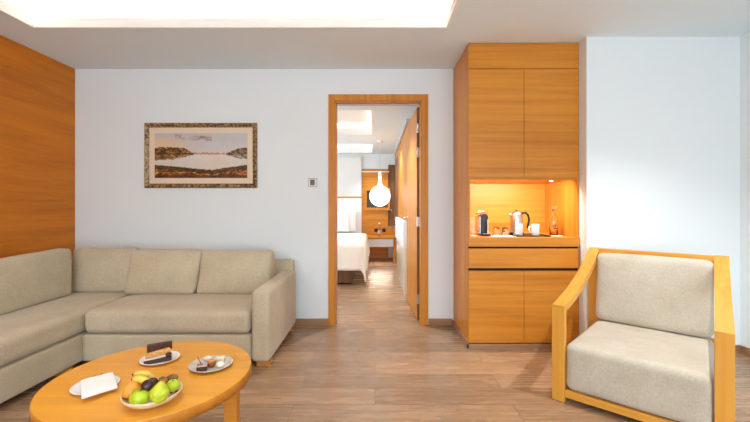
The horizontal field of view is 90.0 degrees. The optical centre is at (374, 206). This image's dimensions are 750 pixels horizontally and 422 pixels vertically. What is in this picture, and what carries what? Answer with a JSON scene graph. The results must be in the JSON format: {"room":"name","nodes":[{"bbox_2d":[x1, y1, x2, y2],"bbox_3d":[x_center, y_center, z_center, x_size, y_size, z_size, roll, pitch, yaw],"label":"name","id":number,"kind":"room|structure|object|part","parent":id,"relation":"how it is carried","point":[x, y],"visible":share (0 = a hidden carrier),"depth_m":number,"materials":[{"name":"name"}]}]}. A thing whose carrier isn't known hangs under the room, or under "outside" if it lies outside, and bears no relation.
{"room":"hotel room","nodes":[
{"label":"hotel room","id":0,"kind":"room"},
{"bbox_2d":[0,35,74,259],"bbox_3d":[-2.880,-0.090,0.494,0.020,2.449,6.188,0,0,0],"label":"panelling","id":1,"kind":"object","parent":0,"point":[37,90],"visible":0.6,"depth_m":3.16,"materials":[{"name":"orange wood"}]},
{"bbox_2d":[75,69,452,319],"bbox_3d":[-0.565,-0.091,3.650,4.810,2.450,0.120,0,0,0],"label":"wall","id":2,"kind":"structure","parent":0,"point":[288,217],"depth_m":3.59,"materials":[{"name":"paint"}]},
{"bbox_2d":[144,123,257,187],"bbox_3d":[-1.660,-0.487,3.575,1.072,0.619,0.028,0,0,0],"label":"framed picture","id":3,"kind":"object","parent":2,"relation":"attached to","point":[176,155],"visible":1,"depth_m":3.58,"materials":[{"name":"multicoloured paper"}]},
{"bbox_2d":[155,133,246,177],"bbox_3d":[-1.661,-0.486,3.579,0.883,0.429,0.002,0,0,0],"label":"print","id":4,"kind":"object","parent":3,"relation":"attached to","point":[177,155],"depth_m":3.58},
{"bbox_2d":[308,178,316,186],"bbox_3d":[-0.595,-0.229,3.583,0.088,0.088,0.014,0,0,0],"label":"wall thermostat","id":5,"kind":"object","parent":2,"relation":"attached to","point":[312,182],"visible":1,"depth_m":3.58,"materials":[{"name":"white plastic"}]},
{"bbox_2d":[328,94,427,324],"bbox_3d":[0.034,0.032,3.648,0.957,2.205,0.148,0,0,0],"label":"door frame","id":6,"kind":"structure","parent":2,"relation":"attached to","point":[333,99],"depth_m":3.57,"materials":[{"name":"brown wood"}]},
{"bbox_2d":[403,107,418,319],"bbox_3d":[0.391,0.070,4.129,0.101,2.113,0.825,0,0,-2],"label":"door","id":7,"kind":"structure","parent":2,"relation":"in","point":[412,217],"depth_m":3.97,"materials":[{"name":"brown wood"}]},
{"bbox_2d":[337,157,360,232],"bbox_3d":[-1.344,-0.011,7.960,2.112,2.090,0.079,0,0,0],"label":"headboard","id":8,"kind":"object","parent":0,"point":[348,168],"depth_m":7.94,"materials":[{"name":"white paint"}]},
{"bbox_2d":[337,154,394,257],"bbox_3d":[-1.050,0.009,8.050,4.100,2.250,0.100,0,0,0],"label":"wall","id":9,"kind":"structure","parent":0,"point":[368,161],"depth_m":8.00,"materials":[{"name":"paint"}]},
{"bbox_2d":[362,169,387,257],"bbox_3d":[-0.001,0.144,7.984,0.569,1.880,0.029,0,0,0],"label":"panelling","id":10,"kind":"object","parent":9,"relation":"attached to","point":[370,218],"visible":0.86,"depth_m":7.97,"materials":[{"name":"brown wood"}]},
{"bbox_2d":[365,188,389,209],"bbox_3d":[0.049,-0.159,7.949,0.540,0.480,0.040,0,0,0],"label":"wall mirror","id":11,"kind":"object","parent":10,"relation":"attached to","point":[368,204],"visible":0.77,"depth_m":7.93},
{"bbox_3d":[0.049,-0.159,7.962,0.450,0.360,0.011,0,0,0],"label":"pane","id":12,"kind":"part","parent":11,"relation":"part of","materials":[{"name":"mirror"}]},
{"bbox_2d":[369,258,392,259],"bbox_3d":[0.070,1.109,7.962,0.700,0.050,0.013,0,0,0],"label":"baseboard","id":13,"kind":"structure","parent":9,"relation":"attached to","point":[369,258],"depth_m":7.95,"materials":[{"name":"brown wood"}]},
{"bbox_2d":[388,165,388,225],"bbox_3d":[0.292,-0.236,7.984,0.015,1.300,0.029,0,0,0],"label":"trim","id":14,"kind":"structure","parent":9,"relation":"attached to","point":[388,165],"depth_m":7.97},
{"bbox_2d":[389,165,394,225],"bbox_3d":[0.362,-0.236,7.989,0.124,1.300,0.019,0,0,0],"label":"panel","id":15,"kind":"object","parent":9,"relation":"attached to","point":[391,167],"visible":0.93,"depth_m":7.98,"materials":[{"name":"brown wood"}]},
{"bbox_2d":[394,119,409,155],"bbox_3d":[0.480,-1.093,6.385,0.160,0.044,3.230,0,0,0],"label":"crown molding","id":16,"kind":"structure","parent":9,"relation":"attached to","point":[407,120],"depth_m":5.66,"materials":[{"name":"paint"}]},
{"bbox_2d":[0,260,749,421],"bbox_3d":[-0.135,1.159,2.750,6.130,0.050,10.900,0,0,0],"label":"floor","id":17,"kind":"structure","parent":0,"point":[378,363],"depth_m":2.49,"materials":[{"name":"brown wood"}]},
{"bbox_2d":[29,341,251,421],"bbox_3d":[-0.903,0.909,1.536,0.755,0.450,0.755,0,0,0],"label":"coffee table","id":18,"kind":"object","parent":17,"relation":"on","point":[200,393],"visible":0.8,"depth_m":1.43,"materials":[{"name":"brown wood"}]},
{"bbox_2d":[69,375,119,394],"bbox_3d":[-1.056,0.677,1.416,0.156,0.013,0.156,0,0,0],"label":"plate","id":19,"kind":"object","parent":18,"relation":"on","point":[75,389],"visible":0.3,"depth_m":1.40,"materials":[{"name":"white ceramic"}]},
{"bbox_2d":[80,372,117,398],"bbox_3d":[-1.024,0.659,1.390,0.105,0.016,0.154,0,0,-40],"label":"folded napkin","id":20,"kind":"object","parent":19,"relation":"on","point":[95,385],"visible":1,"depth_m":1.38,"materials":[{"name":"white fabric"}]},
{"bbox_2d":[120,380,182,408],"bbox_3d":[-0.778,0.663,1.312,0.188,0.040,0.188,0,0,0],"label":"fruit bowl","id":21,"kind":"object","parent":18,"relation":"on","point":[149,404],"visible":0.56,"depth_m":1.25,"materials":[{"name":"beige ceramic"}]},
{"bbox_2d":[121,381,140,398],"bbox_3d":[-0.838,0.634,1.296,0.053,0.053,0.067,0,0,38],"label":"mango","id":22,"kind":"object","parent":21,"relation":"in","point":[128,389],"visible":0.65,"depth_m":1.27,"materials":[{"name":"orange food"}]},
{"bbox_2d":[129,389,149,403],"bbox_3d":[-0.783,0.634,1.248,0.060,0.055,0.059,0,0,19],"label":"apple","id":23,"kind":"object","parent":21,"relation":"in","point":[139,396],"visible":0.84,"depth_m":1.23,"materials":[{"name":"green food"}]},
{"bbox_2d":[131,375,148,383],"bbox_3d":[-0.814,0.601,1.304,0.089,0.025,0.025,0,0,24],"label":"banana","id":24,"kind":"object","parent":21,"relation":"in","point":[139,378],"visible":0.87,"depth_m":1.30,"materials":[{"name":"yellow food"}]},
{"bbox_2d":[132,370,155,378],"bbox_3d":[-0.836,0.611,1.358,0.094,0.033,0.025,0,0,10],"label":"banana","id":25,"kind":"object","parent":21,"relation":"in","point":[147,374],"visible":0.63,"depth_m":1.35,"materials":[{"name":"yellow food"}]},
{"bbox_2d":[141,379,153,390],"bbox_3d":[-0.771,0.607,1.271,0.040,0.036,0.040,0,0,0],"label":"plum","id":26,"kind":"object","parent":21,"relation":"in","point":[148,384],"visible":0.97,"depth_m":1.26,"materials":[{"name":"purple food"}]},
{"bbox_2d":[150,377,158,385],"bbox_3d":[-0.774,0.614,1.305,0.036,0.032,0.036,0,0,0],"label":"plum","id":27,"kind":"object","parent":21,"relation":"in","point":[154,379],"visible":0.37,"depth_m":1.30,"materials":[{"name":"food"}]},
{"bbox_2d":[149,381,169,403],"bbox_3d":[-0.723,0.624,1.258,0.059,0.068,0.058,0,0,31],"label":"pear","id":28,"kind":"object","parent":21,"relation":"in","point":[159,393],"visible":1,"depth_m":1.24,"materials":[{"name":"food"}]},
{"bbox_2d":[158,376,167,382],"bbox_3d":[-0.756,0.621,1.333,0.036,0.028,0.034,0,0,0],"label":"persimmon","id":29,"kind":"object","parent":21,"relation":"in","point":[164,379],"visible":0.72,"depth_m":1.33,"materials":[{"name":"orange food"}]},
{"bbox_2d":[166,374,178,380],"bbox_3d":[-0.745,0.630,1.378,0.042,0.026,0.029,0,0,-20],"label":"kiwi","id":30,"kind":"object","parent":21,"relation":"in","point":[175,376],"visible":0.64,"depth_m":1.37,"materials":[{"name":"brown food"}]},
{"bbox_2d":[166,378,179,391],"bbox_3d":[-0.715,0.629,1.324,0.045,0.045,0.045,0,0,0],"label":"apple","id":31,"kind":"object","parent":21,"relation":"in","point":[173,384],"visible":0.87,"depth_m":1.31,"materials":[{"name":"green food"}]},
{"bbox_2d":[139,350,179,364],"bbox_3d":[-0.956,0.677,1.668,0.160,0.013,0.160,0,0,0],"label":"plate","id":32,"kind":"object","parent":18,"relation":"on","point":[175,354],"visible":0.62,"depth_m":1.66,"materials":[{"name":"white ceramic"}]},
{"bbox_2d":[144,352,171,363],"bbox_3d":[-0.945,0.661,1.635,0.108,0.035,0.030,0,0,-39],"label":"cake slice","id":33,"kind":"object","parent":32,"relation":"on","point":[167,357],"visible":1,"depth_m":1.64,"materials":[{"name":"brown food"}]},
{"bbox_2d":[145,347,170,358],"bbox_3d":[-0.964,0.660,1.664,0.099,0.037,0.037,0,0,-41],"label":"cake slice","id":34,"kind":"object","parent":32,"relation":"on","point":[164,351],"visible":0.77,"depth_m":1.66,"materials":[{"name":"beige food"}]},
{"bbox_2d":[147,340,171,352],"bbox_3d":[-1.007,0.656,1.754,0.104,0.034,0.022,0,0,-33],"label":"chocolate cake","id":35,"kind":"object","parent":32,"relation":"on","point":[153,347],"visible":0.95,"depth_m":1.75,"materials":[{"name":"brown food"}]},
{"bbox_2d":[188,355,232,372],"bbox_3d":[-0.700,0.676,1.601,0.176,0.015,0.176,0,0,0],"label":"plate","id":36,"kind":"object","parent":18,"relation":"on","point":[228,360],"visible":0.62,"depth_m":1.60,"materials":[{"name":"white ceramic"}]},
{"bbox_2d":[196,357,207,370],"bbox_3d":[-0.718,0.652,1.556,0.041,0.052,0.033,0,0,-17],"label":"cake slice","id":37,"kind":"object","parent":36,"relation":"on","point":[200,366],"visible":1,"depth_m":1.54,"materials":[{"name":"food"}]},
{"bbox_2d":[203,356,212,360],"bbox_3d":[-0.735,0.667,1.650,0.041,0.020,0.026,0,0,0],"label":"meringue","id":38,"kind":"object","parent":36,"relation":"on","point":[206,358],"visible":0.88,"depth_m":1.64,"materials":[{"name":"white food"}]},
{"bbox_2d":[207,359,215,367],"bbox_3d":[-0.694,0.663,1.591,0.038,0.030,0.037,0,0,0],"label":"tartlet","id":39,"kind":"object","parent":36,"relation":"on","point":[211,363],"visible":1,"depth_m":1.58,"materials":[{"name":"orange food"}]},
{"bbox_2d":[216,355,224,361],"bbox_3d":[-0.680,0.666,1.650,0.036,0.024,0.024,0,0,-14],"label":"petit four","id":40,"kind":"object","parent":36,"relation":"on","point":[218,357],"visible":0.99,"depth_m":1.64,"materials":[{"name":"beige food"}]},
{"bbox_2d":[216,361,224,367],"bbox_3d":[-0.651,0.665,1.581,0.034,0.025,0.032,0,0,0],"label":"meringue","id":41,"kind":"object","parent":36,"relation":"on","point":[219,364],"visible":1,"depth_m":1.57,"materials":[{"name":"white food"}]},
{"bbox_3d":[-0.585,0.929,1.536,0.050,0.409,0.040,0,0,0],"label":"leg","id":42,"kind":"part","parent":18,"relation":"part of","materials":[{"name":"orange wood"}]},
{"bbox_2d":[0,248,295,403],"bbox_3d":[-1.791,0.736,2.233,2.119,0.795,2.566,0,0,0],"label":"sofa","id":43,"kind":"object","parent":17,"relation":"on","point":[58,312],"visible":0.99,"depth_m":2.67,"materials":[{"name":"fabric"}]},
{"bbox_2d":[0,248,70,314],"bbox_3d":[-2.601,0.536,2.352,0.265,0.396,1.475,0,0,0],"label":"cushion","id":44,"kind":"object","parent":43,"relation":"on","point":[29,280],"depth_m":2.73,"materials":[{"name":"fabric"}]},
{"bbox_2d":[0,292,131,366],"bbox_3d":[-2.393,0.811,2.190,0.692,0.179,2.446,0,0,0],"label":"seat cushion","id":45,"kind":"object","parent":43,"relation":"on","point":[31,331],"depth_m":2.46,"materials":[{"name":"fabric"}]},
{"bbox_2d":[71,248,141,291],"bbox_3d":[-2.307,0.543,3.259,0.565,0.377,0.221,0,0,0],"label":"cushion","id":46,"kind":"object","parent":43,"relation":"on","point":[93,269],"depth_m":3.16,"materials":[{"name":"fabric"}]},
{"bbox_2d":[125,249,204,293],"bbox_3d":[-1.766,0.546,3.208,0.618,0.370,0.289,0,0,0],"label":"cushion","id":47,"kind":"object","parent":43,"relation":"on","point":[148,271],"depth_m":3.09,"materials":[{"name":"fabric"}]},
{"bbox_2d":[85,292,251,332],"bbox_3d":[-1.459,0.811,3.015,1.176,0.183,0.807,0,0,0],"label":"seat cushion","id":48,"kind":"object","parent":43,"relation":"on","point":[134,312],"depth_m":2.63,"materials":[{"name":"fabric"}]},
{"bbox_2d":[197,249,275,293],"bbox_3d":[-1.171,0.548,3.208,0.618,0.364,0.286,0,0,0],"label":"cushion","id":49,"kind":"object","parent":43,"relation":"on","point":[223,271],"depth_m":3.10,"materials":[{"name":"fabric"}]},
{"bbox_3d":[-0.801,0.841,3.065,0.141,0.511,0.902,0,0,0],"label":"arm","id":50,"kind":"part","parent":43,"relation":"part of","materials":[{"name":"fabric"}]},
{"bbox_3d":[-1.740,0.688,3.465,1.990,0.397,0.100,0,0,0],"label":"frame","id":51,"kind":"part","parent":43,"relation":"part of","materials":[{"name":"fabric"}]},
{"bbox_2d":[337,270,355,282],"bbox_3d":[-1.150,0.837,6.660,1.840,0.555,2.440,0,0,0],"label":"bed","id":52,"kind":"object","parent":17,"relation":"on","point":[342,276],"visible":0.02,"depth_m":5.45,"materials":[{"name":"brown wood"}]},
{"bbox_2d":[337,211,349,231],"bbox_3d":[-0.800,0.303,7.651,0.556,0.415,0.174,0,0,0],"label":"pillow","id":53,"kind":"object","parent":52,"relation":"on","point":[342,217],"visible":0.48,"depth_m":7.59,"materials":[{"name":"white fabric"}]},
{"bbox_2d":[337,211,356,230],"bbox_3d":[-0.665,0.303,7.820,0.556,0.417,0.171,0,0,0],"label":"pillow","id":54,"kind":"object","parent":52,"relation":"on","point":[352,215],"visible":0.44,"depth_m":7.77,"materials":[{"name":"white fabric"}]},
{"bbox_2d":[337,233,369,282],"bbox_3d":[-1.076,0.797,6.305,1.950,0.572,2.038,0,0,0],"label":"duvet","id":55,"kind":"object","parent":52,"relation":"on","point":[353,251],"visible":0.38,"depth_m":5.33,"materials":[{"name":"beige fabric"}]},
{"bbox_2d":[365,227,395,263],"bbox_3d":[0.100,0.784,7.673,0.640,0.700,0.585,0,0,0],"label":"desk","id":56,"kind":"object","parent":17,"relation":"on","point":[387,239],"visible":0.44,"depth_m":7.39,"materials":[{"name":"brown wood"}]},
{"bbox_2d":[378,222,380,236],"bbox_3d":[0.090,0.466,7.600,0.072,0.285,0.072,0,0,0],"label":"water bottle","id":57,"kind":"object","parent":56,"relation":"on","point":[379,227],"visible":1,"depth_m":7.57,"materials":[{"name":"clear glass"}]},
{"bbox_3d":[0.087,0.722,7.595,0.555,0.155,0.410,0,0,0],"label":"drawer","id":58,"kind":"part","parent":56,"relation":"part of","materials":[{"name":"white wood"}]},
{"bbox_3d":[0.395,0.884,7.673,0.040,0.500,0.555,0,0,0],"label":"panel","id":59,"kind":"part","parent":56,"relation":"part of","materials":[{"name":"brown wood"}]},
{"bbox_2d":[395,154,398,216],"bbox_3d":[0.485,0.074,7.344,0.119,2.120,1.308,0,0,0],"label":"panel","id":60,"kind":"object","parent":17,"relation":"on","point":[396,159],"visible":0.21,"depth_m":7.43,"materials":[{"name":"brown wood"}]},
{"bbox_2d":[395,217,406,294],"bbox_3d":[0.385,0.659,5.725,0.049,0.950,1.850,0,0,0],"label":"base cabinet","id":61,"kind":"object","parent":17,"relation":"on","point":[400,224],"visible":1,"depth_m":5.18,"materials":[{"name":"wood"}]},
{"bbox_2d":[395,127,406,220],"bbox_3d":[0.483,0.034,6.380,0.144,2.200,3.220,0,0,0],"label":"wardrobe","id":62,"kind":"object","parent":17,"relation":"on","point":[402,150],"visible":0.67,"depth_m":5.61,"materials":[{"name":"brown wood"}]},
{"bbox_3d":[0.419,-0.406,6.346,0.017,1.140,0.627,0,0,0],"label":"door","id":63,"kind":"part","parent":62,"relation":"part of","materials":[{"name":"brown wood"}]},
{"bbox_3d":[0.490,-1.027,6.380,0.130,0.078,3.220,0,0,0],"label":"panel","id":64,"kind":"part","parent":62,"relation":"part of","materials":[{"name":"brown wood"}]},
{"bbox_3d":[0.419,-0.406,5.716,0.017,1.140,0.627,0,0,0],"label":"door","id":65,"kind":"part","parent":62,"relation":"part of","materials":[{"name":"brown wood"}]},
{"bbox_3d":[0.419,-0.406,5.085,0.017,1.140,0.630,0,0,0],"label":"door","id":66,"kind":"part","parent":62,"relation":"part of","materials":[{"name":"brown wood"}]},
{"bbox_2d":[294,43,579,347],"bbox_3d":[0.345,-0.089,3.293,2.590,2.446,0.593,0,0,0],"label":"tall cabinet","id":67,"kind":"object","parent":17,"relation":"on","point":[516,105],"depth_m":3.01,"materials":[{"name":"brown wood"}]},
{"bbox_3d":[0.973,0.805,3.015,0.444,0.578,0.012,0,0,0],"label":"door","id":68,"kind":"part","parent":67,"relation":"part of","materials":[{"name":"brown wood"}]},
{"bbox_3d":[0.973,-0.667,3.019,0.444,0.874,0.020,0,0,0],"label":"door","id":69,"kind":"part","parent":67,"relation":"part of","materials":[{"name":"brown wood"}]},
{"bbox_3d":[1.193,-0.114,3.580,0.858,2.396,0.012,0,0,0],"label":"panel","id":70,"kind":"part","parent":67,"relation":"part of","materials":[{"name":"brown wood"}]},
{"bbox_3d":[1.193,0.415,3.013,0.884,0.157,0.016,0,0,0],"label":"drawer","id":71,"kind":"part","parent":67,"relation":"part of","materials":[{"name":"brown wood"}]},
{"bbox_2d":[468,233,579,246],"bbox_3d":[1.193,0.284,3.285,0.886,0.073,0.577,0,0,0],"label":"countertop","id":72,"kind":"structure","parent":67,"relation":"on","point":[478,241],"depth_m":3.00,"materials":[{"name":"brown wood"}]},
{"bbox_2d":[470,211,490,235],"bbox_3d":[0.893,0.141,3.203,0.136,0.212,0.195,0,0,0],"label":"coffee machine","id":73,"kind":"object","parent":72,"relation":"on","point":[478,224],"visible":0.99,"depth_m":3.18,"materials":[{"name":"black plastic"}]},
{"bbox_3d":[0.857,0.168,3.250,0.064,0.150,0.064,0,0,0],"label":"water tank","id":74,"kind":"part","parent":73,"relation":"part of","materials":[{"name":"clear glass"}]},
{"bbox_3d":[0.925,0.160,3.240,0.072,0.155,0.120,0,0,0],"label":"panel","id":75,"kind":"part","parent":73,"relation":"part of","materials":[{"name":"black plastic"}]},
{"bbox_2d":[492,227,499,235],"bbox_3d":[1.035,0.210,3.200,0.065,0.074,0.065,0,0,0],"label":"drinking glass","id":76,"kind":"object","parent":72,"relation":"on","point":[496,230],"visible":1,"depth_m":3.18,"materials":[{"name":"clear glass"}]},
{"bbox_2d":[501,227,508,235],"bbox_3d":[1.100,0.210,3.170,0.065,0.074,0.065,0,0,0],"label":"drinking glass","id":77,"kind":"object","parent":72,"relation":"on","point":[505,231],"visible":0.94,"depth_m":3.15,"materials":[{"name":"clear glass"}]},
{"bbox_2d":[509,234,550,236],"bbox_3d":[1.285,0.242,3.175,0.300,0.010,0.220,0,0,0],"label":"tray","id":78,"kind":"object","parent":72,"relation":"on","point":[524,235],"visible":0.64,"depth_m":3.08,"materials":[{"name":"black plastic"}]},
{"bbox_2d":[508,210,529,234],"bbox_3d":[1.234,0.136,3.211,0.171,0.214,0.120,0,0,27],"label":"kettle","id":79,"kind":"object","parent":78,"relation":"on","point":[516,217],"visible":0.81,"depth_m":3.19,"materials":[{"name":"silver metal"}]},
{"bbox_3d":[1.295,0.115,3.220,0.075,0.150,0.022,0,0,0],"label":"handle","id":80,"kind":"part","parent":79,"relation":"part of","materials":[{"name":"black plastic"}]},
{"bbox_2d":[515,224,522,235],"bbox_3d":[1.191,0.194,3.119,0.081,0.098,0.066,0,0,-9],"label":"mug","id":81,"kind":"object","parent":78,"relation":"on","point":[518,227],"visible":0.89,"depth_m":3.09,"materials":[{"name":"white ceramic"}]},
{"bbox_2d":[528,224,539,235],"bbox_3d":[1.330,0.194,3.126,0.066,0.098,0.081,0,0,-43],"label":"mug","id":82,"kind":"object","parent":78,"relation":"on","point":[535,228],"visible":1,"depth_m":3.10,"materials":[{"name":"white ceramic"}]},
{"bbox_2d":[549,204,557,235],"bbox_3d":[1.525,0.114,3.200,0.068,0.267,0.069,0,0,0],"label":"glass bottle","id":83,"kind":"object","parent":72,"relation":"on","point":[553,221],"visible":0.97,"depth_m":3.18,"materials":[{"name":"orange"}]},
{"bbox_3d":[1.416,0.805,3.015,0.438,0.578,0.012,0,0,0],"label":"door","id":84,"kind":"part","parent":67,"relation":"part of","materials":[{"name":"brown wood"}]},
{"bbox_3d":[1.416,-0.667,3.019,0.438,0.874,0.020,0,0,0],"label":"door","id":85,"kind":"part","parent":67,"relation":"part of","materials":[{"name":"brown wood"}]},
{"bbox_2d":[552,247,734,421],"bbox_3d":[1.634,0.723,2.284,0.782,0.822,0.905,0,0,42],"label":"armchair","id":86,"kind":"object","parent":17,"relation":"on","point":[647,345],"visible":1,"depth_m":2.18,"materials":[{"name":"beige fabric"}]},
{"bbox_3d":[1.083,0.857,2.206,0.069,0.554,0.040,0,0,42],"label":"leg","id":87,"kind":"part","parent":86,"relation":"part of","materials":[{"name":"brown wood"}]},
{"bbox_3d":[1.372,0.462,2.525,0.070,0.299,0.900,0,0,42],"label":"arm","id":88,"kind":"part","parent":86,"relation":"part of","materials":[{"name":"brown wood"}]},
{"bbox_3d":[1.660,0.743,2.844,0.069,0.782,0.040,0,0,42],"label":"leg","id":89,"kind":"part","parent":86,"relation":"part of","materials":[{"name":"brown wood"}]},
{"bbox_3d":[1.347,1.083,1.966,0.642,0.042,0.030,0,0,42],"label":"rail","id":90,"kind":"part","parent":86,"relation":"part of","materials":[{"name":"brown wood"}]},
{"bbox_3d":[1.607,0.929,2.253,0.642,0.278,0.823,0,0,42],"label":"seat","id":91,"kind":"part","parent":86,"relation":"part of","materials":[{"name":"fabric"}]},
{"bbox_3d":[1.864,0.576,2.539,0.642,0.482,0.148,0,0,42],"label":"backrest","id":92,"kind":"part","parent":86,"relation":"part of","materials":[{"name":"fabric"}]},
{"bbox_3d":[1.924,0.347,2.605,0.642,0.069,0.039,0,0,42],"label":"rail","id":93,"kind":"part","parent":86,"relation":"part of","materials":[{"name":"brown wood"}]},
{"bbox_3d":[2.188,0.743,2.366,0.069,0.782,0.040,0,0,42],"label":"leg","id":94,"kind":"part","parent":86,"relation":"part of","materials":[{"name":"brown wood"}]},
{"bbox_3d":[1.900,0.462,2.047,0.070,0.299,0.900,0,0,42],"label":"arm","id":95,"kind":"part","parent":86,"relation":"part of","materials":[{"name":"brown wood"}]},
{"bbox_3d":[1.612,0.857,1.728,0.069,0.554,0.040,0,0,42],"label":"leg","id":96,"kind":"part","parent":86,"relation":"part of","materials":[{"name":"brown wood"}]},
{"bbox_2d":[0,0,749,68],"bbox_3d":[-0.020,-1.411,0.505,5.900,0.191,6.410,0,0,0],"label":"ceiling","id":97,"kind":"structure","parent":0,"point":[474,21],"depth_m":2.83,"materials":[{"name":"paint"}]},
{"bbox_2d":[337,106,418,153],"bbox_3d":[-1.050,-1.211,5.905,4.100,0.190,4.390,0,0,0],"label":"ceiling","id":98,"kind":"structure","parent":0,"point":[388,121],"depth_m":5.54,"materials":[{"name":"paint"}]},
{"bbox_2d":[337,110,372,134],"bbox_3d":[-1.222,-1.165,5.080,2.395,0.101,1.500,0,0,0],"label":"trim","id":99,"kind":"structure","parent":98,"relation":"attached to","point":[340,131],"depth_m":5.81,"materials":[{"name":"white paint"}]},
{"bbox_2d":[337,144,373,152],"bbox_3d":[-1.225,-1.165,7.250,2.390,0.101,1.100,0,0,0],"label":"trim","id":100,"kind":"structure","parent":98,"relation":"in","point":[339,150],"depth_m":7.78,"materials":[{"name":"white paint"}]},
{"bbox_2d":[369,141,390,206],"bbox_3d":[0.085,-0.557,6.400,0.362,1.118,0.362,0,0,0],"label":"pendant lamp","id":101,"kind":"object","parent":98,"relation":"hanging from","point":[379,195],"visible":1,"depth_m":6.28,"materials":[{"name":"white glass"}]},
{"bbox_3d":[0.085,-0.289,6.400,0.362,0.582,0.362,0,0,0],"label":"globe","id":102,"kind":"part","parent":101,"relation":"part of","materials":[{"name":"white glass"}]},
{"bbox_2d":[578,37,739,344],"bbox_3d":[2.285,-0.091,3.248,1.290,2.450,0.683,0,0,0],"label":"wall","id":103,"kind":"structure","parent":0,"point":[659,117],"depth_m":2.91,"materials":[{"name":"paint"}]},
{"bbox_2d":[735,345,739,352],"bbox_3d":[2.229,1.103,2.901,1.177,0.062,0.012,0,0,0],"label":"baseboard","id":104,"kind":"structure","parent":103,"relation":"attached to","point":[737,347],"depth_m":2.90,"materials":[{"name":"brown wood"}]},
{"bbox_2d":[740,32,749,347],"bbox_3d":[2.880,-0.091,0.103,0.100,2.450,5.607,0,0,0],"label":"wall","id":105,"kind":"structure","parent":0,"point":[745,39],"depth_m":2.87,"materials":[{"name":"paint"}]},
{"bbox_2d":[740,345,749,356],"bbox_3d":[2.824,1.103,1.454,0.012,0.062,2.907,0,0,0],"label":"baseboard","id":106,"kind":"structure","parent":105,"relation":"attached to","point":[744,350],"depth_m":2.86,"materials":[{"name":"brown wood"}]}
]}

